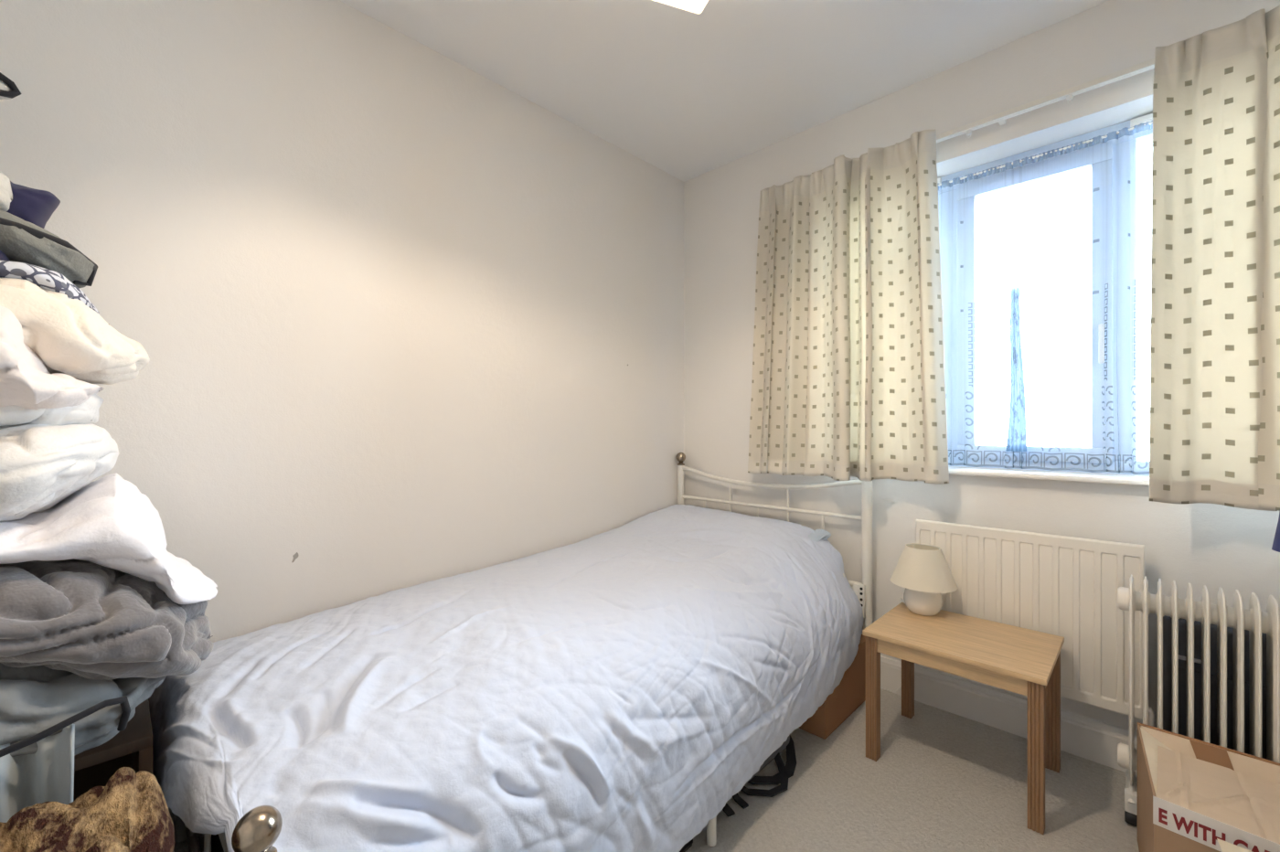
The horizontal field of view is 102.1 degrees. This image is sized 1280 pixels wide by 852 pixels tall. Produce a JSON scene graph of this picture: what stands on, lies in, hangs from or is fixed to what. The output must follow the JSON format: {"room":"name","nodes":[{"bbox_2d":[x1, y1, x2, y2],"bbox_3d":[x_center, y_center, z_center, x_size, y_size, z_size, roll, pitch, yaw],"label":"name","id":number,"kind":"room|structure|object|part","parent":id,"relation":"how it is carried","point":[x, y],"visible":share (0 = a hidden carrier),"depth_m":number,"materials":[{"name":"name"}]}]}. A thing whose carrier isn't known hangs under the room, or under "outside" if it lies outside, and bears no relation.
{"room":"bedroom","nodes":[
{"label":"bedroom","id":0,"kind":"room"},
{"bbox_2d":[0,0,683,703],"bbox_3d":[-0.800,-0.137,1.916,0.200,2.400,3.330,0,0,44],"label":"wall","id":1,"kind":"structure","parent":0,"point":[389,306],"depth_m":1.62,"materials":[{"name":"beige paint"}]},
{"bbox_2d":[169,809,173,823],"bbox_3d":[-0.757,0.999,1.806,0.015,0.128,2.834,0,0,44],"label":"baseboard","id":2,"kind":"structure","parent":1,"relation":"attached to","point":[170,810],"depth_m":1.34,"materials":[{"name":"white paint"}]},
{"bbox_2d":[291,552,298,562],"bbox_3d":[-1.027,0.391,1.542,0.001,0.029,0.017,0,0,44],"label":"chip","id":3,"kind":"object","parent":1,"relation":"attached to","point":[295,556],"depth_m":1.54,"materials":[{"name":"grey paint"}]},
{"bbox_2d":[173,688,1139,851],"bbox_3d":[0.263,1.138,0.872,3.180,0.150,3.330,0,0,44],"label":"floor","id":4,"kind":"structure","parent":0,"point":[941,781],"depth_m":1.48,"materials":[{"name":"beige carpet"}]},
{"bbox_2d":[73,698,152,801],"bbox_3d":[-1.284,0.805,0.870,0.535,0.515,0.658,0,0,44],"label":"base cabinet","id":5,"kind":"object","parent":4,"relation":"on","point":[132,747],"visible":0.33,"depth_m":0.93,"materials":[{"name":"brown wood"}]},
{"bbox_2d":[0,662,166,822],"bbox_3d":[-1.148,0.642,0.821,0.525,0.643,0.620,0,0,44],"label":"folded cloth","id":6,"kind":"object","parent":5,"relation":"on","point":[34,699],"visible":0.33,"depth_m":0.78,"materials":[{"name":"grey fabric"}]},
{"bbox_2d":[0,696,130,757],"bbox_3d":[-0.919,0.461,0.716,0.047,0.067,0.311,0,0,38],"label":"cord","id":7,"kind":"object","parent":6,"relation":"on","point":[123,701],"visible":1,"depth_m":0.78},
{"bbox_2d":[0,558,213,680],"bbox_3d":[-1.135,0.334,0.854,0.551,0.269,0.672,0,0,44],"label":"fleece blanket","id":8,"kind":"object","parent":6,"relation":"on","point":[86,619],"visible":0.79,"depth_m":0.82,"materials":[{"name":"grey fabric"}]},
{"bbox_2d":[0,473,217,604],"bbox_3d":[-1.153,0.222,0.874,0.493,0.255,0.683,0,0,44],"label":"sheet","id":9,"kind":"object","parent":8,"relation":"on","point":[108,522],"visible":0.94,"depth_m":0.86,"materials":[{"name":"white fabric"}]},
{"bbox_2d":[0,423,118,522],"bbox_3d":[-1.204,0.073,0.821,0.545,0.182,0.538,0,0,44],"label":"pillow","id":10,"kind":"object","parent":9,"relation":"on","point":[41,465],"visible":0.92,"depth_m":0.80,"materials":[{"name":"white fabric"}]},
{"bbox_2d":[0,305,103,409],"bbox_3d":[-1.179,-0.098,0.786,0.515,0.233,0.515,0,0,44],"label":"pillow","id":11,"kind":"object","parent":10,"relation":"on","point":[26,382],"visible":0.75,"depth_m":0.77,"materials":[{"name":"white fabric"}]},
{"bbox_2d":[0,393,103,426],"bbox_3d":[-1.225,-0.028,0.824,0.448,0.104,0.518,0,0,44],"label":"sheet","id":12,"kind":"object","parent":10,"relation":"on","point":[88,411],"visible":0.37,"depth_m":0.85,"materials":[{"name":"white fabric"}]},
{"bbox_2d":[0,277,149,384],"bbox_3d":[-1.188,-0.165,0.838,0.416,0.207,0.571,0,0,44],"label":"quilt","id":13,"kind":"object","parent":12,"relation":"on","point":[68,336],"visible":0.77,"depth_m":0.84,"materials":[{"name":"beige fabric"}]},
{"bbox_2d":[0,260,100,315],"bbox_3d":[-1.239,-0.227,0.842,0.408,0.100,0.530,0,0,44],"label":"cloth","id":14,"kind":"object","parent":13,"relation":"on","point":[47,279],"visible":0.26,"depth_m":0.85,"materials":[{"name":"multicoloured fabric"}]},
{"bbox_2d":[0,250,10,261],"bbox_3d":[-1.138,-0.273,0.751,0.103,0.072,0.295,0,0,44],"label":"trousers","id":15,"kind":"object","parent":14,"relation":"on","point":[3,257],"visible":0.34,"depth_m":0.84,"materials":[{"name":"fabric"}]},
{"bbox_2d":[0,209,97,287],"bbox_3d":[-1.156,-0.317,0.892,0.315,0.115,0.309,0,0,44],"label":"jacket","id":16,"kind":"object","parent":14,"relation":"on","point":[21,240],"visible":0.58,"depth_m":0.87,"materials":[{"name":"grey fabric"}]},
{"bbox_2d":[0,171,12,211],"bbox_3d":[-1.136,-0.397,0.775,0.130,0.110,0.251,0,0,44],"label":"jumper","id":17,"kind":"object","parent":16,"relation":"on","point":[5,189],"visible":0.97,"depth_m":0.85,"materials":[{"name":"white fabric"}]},
{"bbox_2d":[6,181,60,228],"bbox_3d":[-1.191,-0.379,0.904,0.106,0.185,0.238,0,0,44],"label":"shirt","id":18,"kind":"object","parent":16,"relation":"on","point":[36,207],"visible":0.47,"depth_m":0.94,"materials":[{"name":"fabric"}]},
{"bbox_3d":[-1.471,0.816,1.053,0.012,0.495,0.622,0,0,44],"label":"panel","id":19,"kind":"part","parent":5,"relation":"part of","materials":[{"name":"brown wood"}]},
{"bbox_3d":[-1.284,0.558,0.870,0.535,0.020,0.658,0,0,44],"label":"panel","id":20,"kind":"part","parent":5,"relation":"part of","materials":[{"name":"brown wood"}]},
{"bbox_3d":[-1.060,0.816,1.098,0.535,0.495,0.018,0,0,44],"label":"panel","id":21,"kind":"part","parent":5,"relation":"part of","materials":[{"name":"brown wood"}]},
{"bbox_2d":[211,833,223,851],"bbox_3d":[-0.718,0.909,1.107,0.850,0.300,0.250,0,0,44],"label":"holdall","id":22,"kind":"object","parent":4,"relation":"on","point":[216,844],"visible":0.03,"depth_m":1.16,"materials":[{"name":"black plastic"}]},
{"bbox_2d":[173,452,872,851],"bbox_3d":[-0.132,0.601,1.712,1.032,0.921,2.054,0,0,44],"label":"bed","id":23,"kind":"object","parent":4,"relation":"on","point":[259,828],"visible":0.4,"depth_m":2.07,"materials":[{"name":"white metal"}]},
{"bbox_3d":[-1.179,0.832,1.337,0.036,0.458,0.036,0,0,44],"label":"post","id":24,"kind":"part","parent":23,"relation":"part of","materials":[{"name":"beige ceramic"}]},
{"bbox_3d":[-0.831,0.943,0.995,0.975,0.018,0.018,0,0,44],"label":"rail","id":25,"kind":"part","parent":23,"relation":"part of","materials":[{"name":"metal"}]},
{"bbox_3d":[-0.831,0.624,0.995,0.978,0.082,0.021,0,0,44],"label":"foot rail","id":26,"kind":"part","parent":23,"relation":"part of","materials":[{"name":"white metal"}]},
{"bbox_3d":[0.220,0.635,2.769,0.036,0.851,0.036,0,0,44],"label":"post","id":27,"kind":"part","parent":23,"relation":"part of","materials":[{"name":"white metal"}]},
{"bbox_3d":[0.182,0.912,1.318,0.025,0.298,0.024,0,0,44],"label":"leg","id":28,"kind":"part","parent":23,"relation":"part of","materials":[{"name":"white metal"}]},
{"bbox_3d":[0.567,0.250,2.428,0.978,0.080,0.020,0,0,44],"label":"rail","id":29,"kind":"part","parent":23,"relation":"part of","materials":[{"name":"white metal"}]},
{"bbox_3d":[0.568,0.376,2.428,0.975,0.019,0.017,0,0,44],"label":"cross rail","id":30,"kind":"part","parent":23,"relation":"part of","materials":[{"name":"white metal"}]},
{"bbox_3d":[0.568,0.648,2.428,0.975,0.022,0.022,0,0,44],"label":"rail","id":31,"kind":"part","parent":23,"relation":"part of","materials":[{"name":"white metal"}]},
{"bbox_3d":[0.915,0.640,2.086,0.040,0.841,0.040,0,0,44],"label":"post","id":32,"kind":"part","parent":23,"relation":"part of","materials":[{"name":"white metal"}]},
{"bbox_3d":[-0.153,0.661,1.712,0.892,0.166,1.915,0,0,44],"label":"mattress","id":33,"kind":"object","parent":23,"relation":"on","visible":0},
{"bbox_2d":[149,504,863,851],"bbox_3d":[-0.155,0.678,1.653,1.080,0.568,2.037,0,0,44],"label":"duvet","id":34,"kind":"object","parent":33,"relation":"on","point":[613,690],"visible":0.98,"depth_m":1.11,"materials":[{"name":"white fabric"}]},
{"bbox_2d":[807,529,831,542],"bbox_3d":[0.416,0.504,2.309,0.754,0.131,0.345,0,0,44],"label":"pillow","id":35,"kind":"object","parent":33,"relation":"on","point":[818,535],"visible":0.03,"depth_m":2.14,"materials":[{"name":"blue fabric"}]},
{"bbox_2d":[679,838,693,851],"bbox_3d":[-0.226,0.977,1.278,0.474,0.168,0.564,0,0,44],"label":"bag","id":36,"kind":"object","parent":4,"relation":"on","point":[688,845],"visible":0.12,"depth_m":1.29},
{"bbox_2d":[722,733,796,817],"bbox_3d":[0.267,0.961,1.657,0.446,0.196,0.405,0,0,44],"label":"backpack","id":37,"kind":"object","parent":4,"relation":"on","point":[786,772],"visible":0.22,"depth_m":1.54,"materials":[{"name":"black fabric"}]},
{"bbox_2d":[799,633,865,739],"bbox_3d":[0.612,0.944,2.046,0.438,0.234,0.406,0,0,44],"label":"cardboard box","id":38,"kind":"object","parent":4,"relation":"on","point":[850,693],"visible":0.12,"depth_m":1.85,"materials":[{"name":"brown cardboard"}]},
{"bbox_2d":[862,602,1064,834],"bbox_3d":[1.016,0.859,1.635,0.470,0.408,0.387,0,0,44],"label":"side table","id":39,"kind":"object","parent":4,"relation":"on","point":[1022,661],"visible":0.95,"depth_m":1.58,"materials":[{"name":"brown wood"}]},
{"bbox_3d":[0.748,0.867,1.662,0.034,0.392,0.034,0,0,44],"label":"leg","id":40,"kind":"part","parent":39,"relation":"part of","materials":[{"name":"brown wood"}]},
{"bbox_3d":[0.984,0.867,1.902,0.034,0.392,0.034,0,0,44],"label":"leg","id":41,"kind":"part","parent":39,"relation":"part of","materials":[{"name":"brown wood"}]},
{"bbox_2d":[880,543,957,692],"bbox_3d":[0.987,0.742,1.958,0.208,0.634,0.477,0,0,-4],"label":"table lamp","id":42,"kind":"object","parent":39,"relation":"on","point":[922,570],"visible":0.98,"depth_m":1.77,"materials":[{"name":"beige ceramic"}]},
{"bbox_3d":[0.969,0.854,2.036,0.107,0.411,0.351,0,0,-17],"label":"cord","id":43,"kind":"part","parent":42,"relation":"part of","materials":[{"name":"white plastic"}]},
{"bbox_3d":[0.997,0.490,1.824,0.208,0.130,0.208,0,0,44],"label":"lamp shade","id":44,"kind":"part","parent":42,"relation":"part of","materials":[{"name":"white fabric"}]},
{"bbox_3d":[1.048,0.867,1.368,0.034,0.392,0.034,0,0,44],"label":"leg","id":45,"kind":"part","parent":39,"relation":"part of","materials":[{"name":"brown wood"}]},
{"bbox_3d":[1.284,0.867,1.608,0.034,0.392,0.034,0,0,44],"label":"leg","id":46,"kind":"part","parent":39,"relation":"part of","materials":[{"name":"brown wood"}]},
{"bbox_2d":[1117,574,1279,826],"bbox_3d":[1.527,0.733,1.247,0.553,0.660,0.155,0,0,44],"label":"heater","id":47,"kind":"object","parent":4,"relation":"on","point":[1257,622],"visible":0.62,"depth_m":1.30,"materials":[{"name":"white metal"}]},
{"bbox_2d":[1137,722,1279,851],"bbox_3d":[1.313,0.907,1.025,0.477,0.307,0.389,0,0,44],"label":"cardboard box","id":48,"kind":"object","parent":4,"relation":"on","point":[1192,794],"visible":0.99,"depth_m":1.09,"materials":[{"name":"brown cardboard"}]},
{"bbox_2d":[1162,615,1266,758],"bbox_3d":[1.668,0.783,1.315,0.495,0.560,0.127,0,0,44],"label":"suitcase","id":49,"kind":"object","parent":4,"relation":"on","point":[1167,620],"visible":0.13,"depth_m":1.39,"materials":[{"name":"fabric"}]},
{"bbox_2d":[1216,838,1252,851],"bbox_3d":[1.083,0.911,0.691,0.396,0.300,0.360,0,0,44],"label":"cardboard box","id":50,"kind":"object","parent":4,"relation":"on","point":[1226,847],"visible":1,"depth_m":0.94,"materials":[{"name":"beige cardboard"}]},
{"bbox_3d":[-0.819,0.849,0.498,0.260,0.422,0.440,0,0,44],"label":"storage box","id":51,"kind":"object","parent":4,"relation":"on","visible":0},
{"bbox_2d":[0,767,174,851],"bbox_3d":[-0.811,0.555,0.508,0.318,0.176,0.529,0,0,44],"label":"throw","id":52,"kind":"object","parent":51,"relation":"on","point":[131,813],"visible":1,"depth_m":0.64,"materials":[{"name":"brown fur"}]},
{"bbox_2d":[339,0,1109,181],"bbox_3d":[0.263,-1.412,0.872,3.180,0.150,3.330,0,0,44],"label":"ceiling","id":53,"kind":"structure","parent":0,"point":[687,94],"depth_m":1.84,"materials":[{"name":"white paint"}]},
{"bbox_2d":[652,0,708,14],"bbox_3d":[0.036,-1.136,0.960,0.340,0.401,0.340,0,0,-20],"label":"ceiling light","id":54,"kind":"object","parent":53,"relation":"hanging from","point":[697,6],"visible":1,"depth_m":1.16,"materials":[{"name":"white plastic"}]},
{"bbox_2d":[683,0,1279,732],"bbox_3d":[1.332,-0.137,1.961,2.780,2.400,0.280,0,0,44],"label":"wall","id":55,"kind":"structure","parent":0,"point":[1213,546],"depth_m":1.90,"materials":[{"name":"beige paint"}]},
{"bbox_2d":[880,655,1137,772],"bbox_3d":[1.228,0.999,1.855,2.780,0.128,0.015,0,0,44],"label":"baseboard","id":56,"kind":"structure","parent":55,"relation":"attached to","point":[1090,739],"depth_m":1.82,"materials":[{"name":"white paint"}]},
{"bbox_2d":[915,519,1155,727],"bbox_3d":[1.278,0.706,1.760,0.674,0.709,0.080,0,0,44],"label":"radiator","id":57,"kind":"object","parent":55,"relation":"attached to","point":[1066,587],"visible":0.74,"depth_m":1.64,"materials":[{"name":"white metal"}]},
{"bbox_2d":[937,113,1152,486],"bbox_3d":[1.391,-0.410,1.807,1.760,1.176,0.245,0,0,44],"label":"window","id":58,"kind":"structure","parent":55,"relation":"in","point":[1113,163],"depth_m":1.74,"materials":[{"name":"white plastic"}]},
{"bbox_2d":[937,177,941,183],"bbox_3d":[1.068,-0.976,2.187,0.366,0.026,0.026,0,0,44],"label":"vent","id":59,"kind":"object","parent":58,"relation":"attached to","point":[939,180],"depth_m":2.06,"materials":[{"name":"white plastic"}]},
{"bbox_3d":[1.409,-0.407,1.876,0.450,1.065,0.032,0,0,44],"label":"sash","id":60,"kind":"part","parent":58,"relation":"part of","materials":[{"name":"white plastic"}]},
{"bbox_2d":[938,120,1152,474],"bbox_3d":[1.407,-0.401,1.823,1.506,1.109,0.068,0,0,44],"label":"curtain","id":61,"kind":"object","parent":58,"relation":"hanging from","point":[1017,432],"visible":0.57,"depth_m":1.83,"materials":[{"name":"fabric"}]},
{"bbox_3d":[1.369,0.168,1.784,1.760,0.020,0.180,0,0,44],"label":"sill","id":62,"kind":"part","parent":58,"relation":"part of","materials":[{"name":"white paint"}]},
{"bbox_3d":[1.531,-0.272,1.716,0.017,0.130,0.026,0,0,44],"label":"handle","id":63,"kind":"part","parent":58,"relation":"part of","materials":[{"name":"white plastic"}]},
{"bbox_2d":[1130,113,1152,127],"bbox_3d":[1.741,-0.976,1.527,0.428,0.026,0.026,0,0,44],"label":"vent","id":64,"kind":"object","parent":58,"relation":"attached to","point":[1149,117],"depth_m":1.65,"materials":[{"name":"white plastic"}]},
{"bbox_2d":[935,58,1154,143],"bbox_3d":[1.370,-1.054,1.685,2.140,0.052,0.060,0,0,44],"label":"rail","id":65,"kind":"object","parent":55,"relation":"attached to","point":[1001,118],"visible":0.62,"depth_m":1.69,"materials":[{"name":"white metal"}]},
{"bbox_2d":[747,129,949,484],"bbox_3d":[0.781,-0.444,2.088,0.806,1.322,0.188,0,0,44],"label":"curtain","id":66,"kind":"object","parent":65,"relation":"hanging from","point":[848,379],"visible":1,"depth_m":2.03,"materials":[{"name":"beige fabric"}]},
{"bbox_2d":[1149,4,1279,511],"bbox_3d":[1.706,-0.441,1.189,0.766,1.314,0.174,0,0,44],"label":"curtain","id":67,"kind":"object","parent":65,"relation":"hanging from","point":[1214,417],"visible":1,"depth_m":1.40,"materials":[{"name":"beige fabric"}]},
{"bbox_2d":[1271,512,1279,552],"bbox_3d":[1.748,-0.339,1.073,0.585,1.492,0.332,0,0,44],"label":"jacket","id":68,"kind":"object","parent":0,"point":[1275,547],"visible":1,"depth_m":1.18,"materials":[{"name":"fabric"}]},
{"bbox_3d":[-0.833,-0.137,-0.245,2.780,2.400,0.200,0,0,44],"label":"wall","id":69,"kind":"structure","parent":0,"visible":0},
{"bbox_3d":[-1.450,-0.857,0.540,0.030,0.060,0.058,0,0,44],"label":"wall hook","id":70,"kind":"object","parent":69,"relation":"attached to","visible":0},
{"bbox_2d":[0,72,21,99],"bbox_3d":[-1.272,-0.556,0.717,0.079,0.638,0.536,0,0,44],"label":"hanging bag","id":71,"kind":"object","parent":70,"relation":"hanging from","point":[8,90],"visible":1,"depth_m":0.89,"materials":[{"name":"black fabric"}]}
]}

